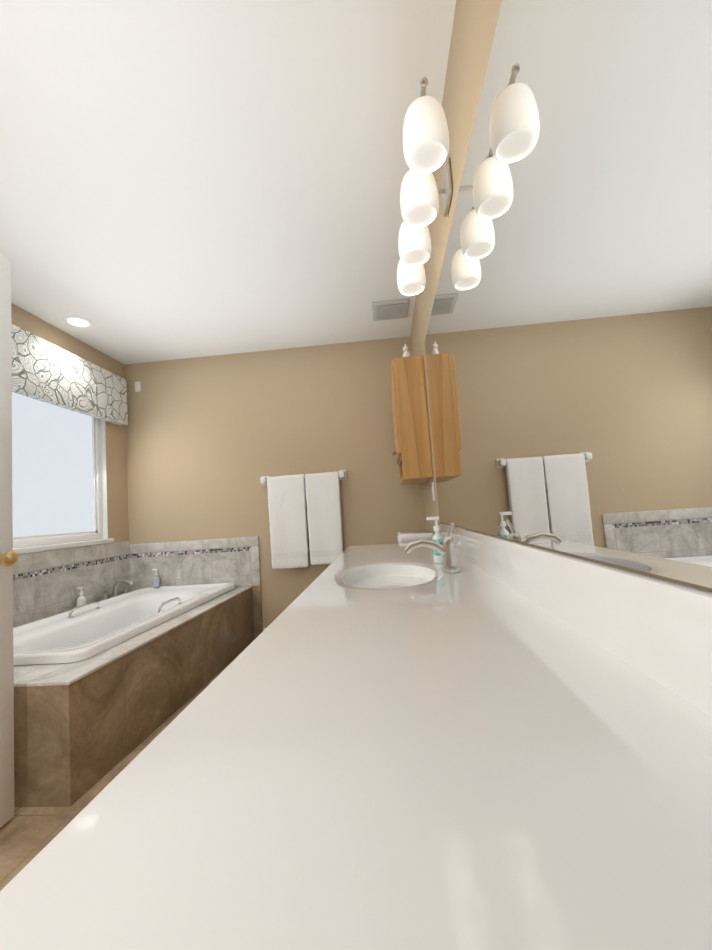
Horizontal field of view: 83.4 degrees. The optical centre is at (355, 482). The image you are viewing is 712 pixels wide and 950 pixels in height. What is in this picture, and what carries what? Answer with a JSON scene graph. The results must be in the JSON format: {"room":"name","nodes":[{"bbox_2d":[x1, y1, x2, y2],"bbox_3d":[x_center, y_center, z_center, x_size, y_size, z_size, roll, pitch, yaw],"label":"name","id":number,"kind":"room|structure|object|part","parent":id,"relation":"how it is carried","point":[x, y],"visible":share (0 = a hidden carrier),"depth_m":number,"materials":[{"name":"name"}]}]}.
{"room":"bathroom","nodes":[
{"label":"bathroom","id":0,"kind":"room"},
{"bbox_2d":[11,303,128,548],"bbox_3d":[-2.190,0.057,1.697,0.120,2.460,3.610,-4,-4,4],"label":"wall","id":1,"kind":"structure","parent":0,"point":[117,490],"depth_m":3.29,"materials":[{"name":"beige paint"}]},
{"bbox_2d":[12,392,103,547],"bbox_3d":[-2.139,-0.157,2.617,0.050,1.150,1.280,-4,-4,4],"label":"window","id":2,"kind":"structure","parent":1,"relation":"in","point":[57,494],"depth_m":2.81,"materials":[{"name":"glass"}]},
{"bbox_2d":[13,420,113,553],"bbox_3d":[-2.080,-0.144,2.611,0.065,1.185,1.340,-4,-4,4],"label":"window frame","id":3,"kind":"structure","parent":1,"relation":"attached to","point":[23,550],"depth_m":3.20,"materials":[{"name":"white wood"}]},
{"bbox_2d":[11,323,127,425],"bbox_3d":[-2.074,-0.737,2.721,0.071,0.400,1.500,-4,-4,4],"label":"window valance","id":4,"kind":"object","parent":1,"relation":"attached to","point":[43,370],"visible":1,"depth_m":2.79,"materials":[{"name":"white fabric"}]},
{"bbox_2d":[13,541,132,627],"bbox_3d":[-2.006,0.886,2.457,0.016,0.894,1.960,-4,-4,4],"label":"tile backsplash","id":5,"kind":"structure","parent":1,"relation":"attached to","point":[46,583],"depth_m":2.73,"materials":[{"name":"tile"}]},
{"bbox_2d":[0,653,240,890],"bbox_3d":[-0.776,1.214,1.510,2.790,0.060,3.850,-4,-4,4],"label":"floor","id":6,"kind":"structure","parent":0,"point":[28,835],"depth_m":1.40,"materials":[{"name":"wood"}]},
{"bbox_2d":[0,253,17,827],"bbox_3d":[-1.340,0.133,1.104,0.185,2.085,0.812,-4,-4,4],"label":"door","id":7,"kind":"structure","parent":6,"relation":"on","point":[8,558],"depth_m":1.47,"materials":[{"name":"white"}]},
{"bbox_3d":[-1.304,0.280,1.448,0.185,0.062,0.102,-4,-4,4],"label":"knob","id":8,"kind":"part","parent":7,"relation":"part of","materials":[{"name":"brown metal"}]},
{"bbox_2d":[14,586,253,806],"bbox_3d":[-1.486,1.073,2.444,1.132,0.450,1.848,-4,-4,4],"label":"tub deck","id":9,"kind":"object","parent":6,"relation":"on","point":[82,727],"visible":0.69,"depth_m":1.71,"materials":[{"name":"wood"}]},
{"bbox_2d":[77,587,85,606],"bbox_3d":[-1.945,0.823,2.828,0.058,0.159,0.056,-4,-4,4],"label":"shampoo bottle","id":10,"kind":"object","parent":9,"relation":"on","point":[81,599],"visible":0.77,"depth_m":2.81,"materials":[{"name":"white plastic"}]},
{"bbox_2d":[101,579,132,600],"bbox_3d":[-1.852,0.845,3.161,0.175,0.153,0.272,-4,-4,4],"label":"tub filler","id":11,"kind":"object","parent":9,"relation":"on","point":[115,591],"visible":0.58,"depth_m":3.15,"materials":[{"name":"silver metal"}]},
{"bbox_2d":[13,583,234,664],"bbox_3d":[-1.483,0.994,2.545,0.878,0.436,1.650,-4,-4,4],"label":"bathtub","id":12,"kind":"object","parent":9,"relation":"in","point":[83,632],"visible":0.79,"depth_m":2.48,"materials":[{"name":"white ceramic"}]},
{"bbox_2d":[152,569,159,586],"bbox_3d":[-1.682,0.806,3.362,0.054,0.149,0.048,-4,-4,4],"label":"shampoo bottle","id":13,"kind":"object","parent":12,"relation":"on","point":[156,581],"visible":0.98,"depth_m":3.35,"materials":[{"name":"blue"}]},
{"bbox_2d":[0,546,711,949],"bbox_3d":[0.146,0.704,1.022,0.564,0.760,2.708,-4,-4,4],"label":"countertop","id":14,"kind":"structure","parent":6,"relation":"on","point":[494,742],"depth_m":0.29,"materials":[{"name":"white stone"}]},
{"bbox_2d":[404,523,459,572],"bbox_3d":[0.245,0.214,1.317,0.176,0.151,0.160,-4,-4,4],"label":"faucet","id":15,"kind":"object","parent":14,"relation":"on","point":[446,549],"visible":1,"depth_m":1.30,"materials":[{"name":"silver metal"}]},
{"bbox_2d":[426,516,442,563],"bbox_3d":[0.298,0.213,1.483,0.060,0.170,0.076,-4,-4,4],"label":"soap bottle","id":16,"kind":"object","parent":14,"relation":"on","point":[437,556],"visible":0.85,"depth_m":1.46,"materials":[{"name":"white plastic"}]},
{"bbox_2d":[396,529,433,542],"bbox_3d":[0.153,0.792,2.818,0.806,0.844,0.496,-4,-4,4],"label":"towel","id":17,"kind":"object","parent":6,"relation":"on","point":[406,536],"visible":0.08,"depth_m":2.59,"materials":[{"name":"white fabric"}]},
{"bbox_2d":[0,0,455,364],"bbox_3d":[-0.947,-1.294,1.690,2.790,0.060,3.850,-4,-4,4],"label":"ceiling","id":18,"kind":"structure","parent":0,"point":[181,179],"depth_m":1.63,"materials":[{"name":"white paint"}]},
{"bbox_2d":[63,316,92,327],"bbox_3d":[-1.935,-1.115,2.785,0.176,0.006,0.176,-4,-4,4],"label":"recessed light","id":19,"kind":"object","parent":18,"relation":"in","point":[77,321],"visible":1,"depth_m":2.78,"materials":[{"name":"white glass"}]},
{"bbox_2d":[372,299,408,320],"bbox_3d":[0.251,-1.246,2.906,0.260,0.021,0.260,-4,-4,4],"label":"ceiling vent","id":20,"kind":"object","parent":18,"relation":"in","point":[389,310],"visible":0.98,"depth_m":2.87,"materials":[{"name":"grey metal"}]},
{"bbox_2d":[124,336,425,627],"bbox_3d":[-0.718,0.083,3.456,2.790,2.460,0.120,-4,-4,4],"label":"wall","id":21,"kind":"structure","parent":0,"point":[211,441],"depth_m":3.43,"materials":[{"name":"beige paint"}]},
{"bbox_2d":[135,381,140,391],"bbox_3d":[-1.936,-0.848,3.545,0.050,0.090,0.010,-4,-4,4],"label":"sensor","id":22,"kind":"object","parent":21,"relation":"attached to","point":[137,386],"visible":1,"depth_m":3.54,"materials":[{"name":"white plastic"}]},
{"bbox_2d":[129,536,262,639],"bbox_3d":[-1.353,0.908,3.381,1.117,0.894,0.019,-4,-4,4],"label":"tile backsplash","id":23,"kind":"structure","parent":21,"relation":"attached to","point":[236,561],"depth_m":3.39,"materials":[{"name":"tile"}]},
{"bbox_2d":[260,470,346,568],"bbox_3d":[-0.421,0.309,3.305,0.726,0.776,0.099,-4,-4,4],"label":"towel rail","id":24,"kind":"object","parent":21,"relation":"attached to","point":[289,496],"visible":1,"depth_m":3.26,"materials":[{"name":"white fabric"}]},
{"bbox_2d":[410,0,711,591],"bbox_3d":[0.461,-0.142,1.444,0.120,2.460,3.730,-4,-4,4],"label":"wall","id":25,"kind":"structure","parent":0,"point":[474,27],"depth_m":1.23,"materials":[{"name":"beige paint"}]},
{"bbox_2d":[391,344,432,484],"bbox_3d":[0.360,-0.454,2.870,0.236,0.909,0.630,-4,-4,4],"label":"upper cabinet","id":26,"kind":"object","parent":25,"relation":"attached to","point":[412,452],"visible":1,"depth_m":2.56,"materials":[{"name":"brown wood"}]},
{"bbox_2d":[397,77,451,295],"bbox_3d":[0.243,-0.990,1.432,0.186,0.243,0.785,-4,-4,4],"label":"sconce","id":27,"kind":"object","parent":25,"relation":"attached to","point":[425,139],"visible":1,"depth_m":1.27,"materials":[{"name":"white glass"}]},
{"bbox_2d":[432,482,434,500],"bbox_3d":[0.487,0.060,2.528,0.012,0.120,0.073,-4,-4,4],"label":"light switch","id":28,"kind":"object","parent":25,"relation":"attached to","point":[433,492],"visible":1,"depth_m":2.50,"materials":[{"name":"white plastic"}]},
{"bbox_2d":[425,0,711,587],"bbox_3d":[0.350,-0.394,1.057,0.004,1.078,2.650,-4,-4,4],"label":"mirror","id":29,"kind":"object","parent":25,"relation":"attached to","point":[568,345],"visible":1,"depth_m":0.56,"materials":[{"name":"clear glass"}]},
{"bbox_2d":[438,522,711,749],"bbox_3d":[0.387,0.228,1.045,0.017,0.158,2.728,-4,-4,4],"label":"backsplash","id":30,"kind":"structure","parent":25,"relation":"attached to","point":[653,636],"depth_m":0.50,"materials":[{"name":"white stone"}]}
]}

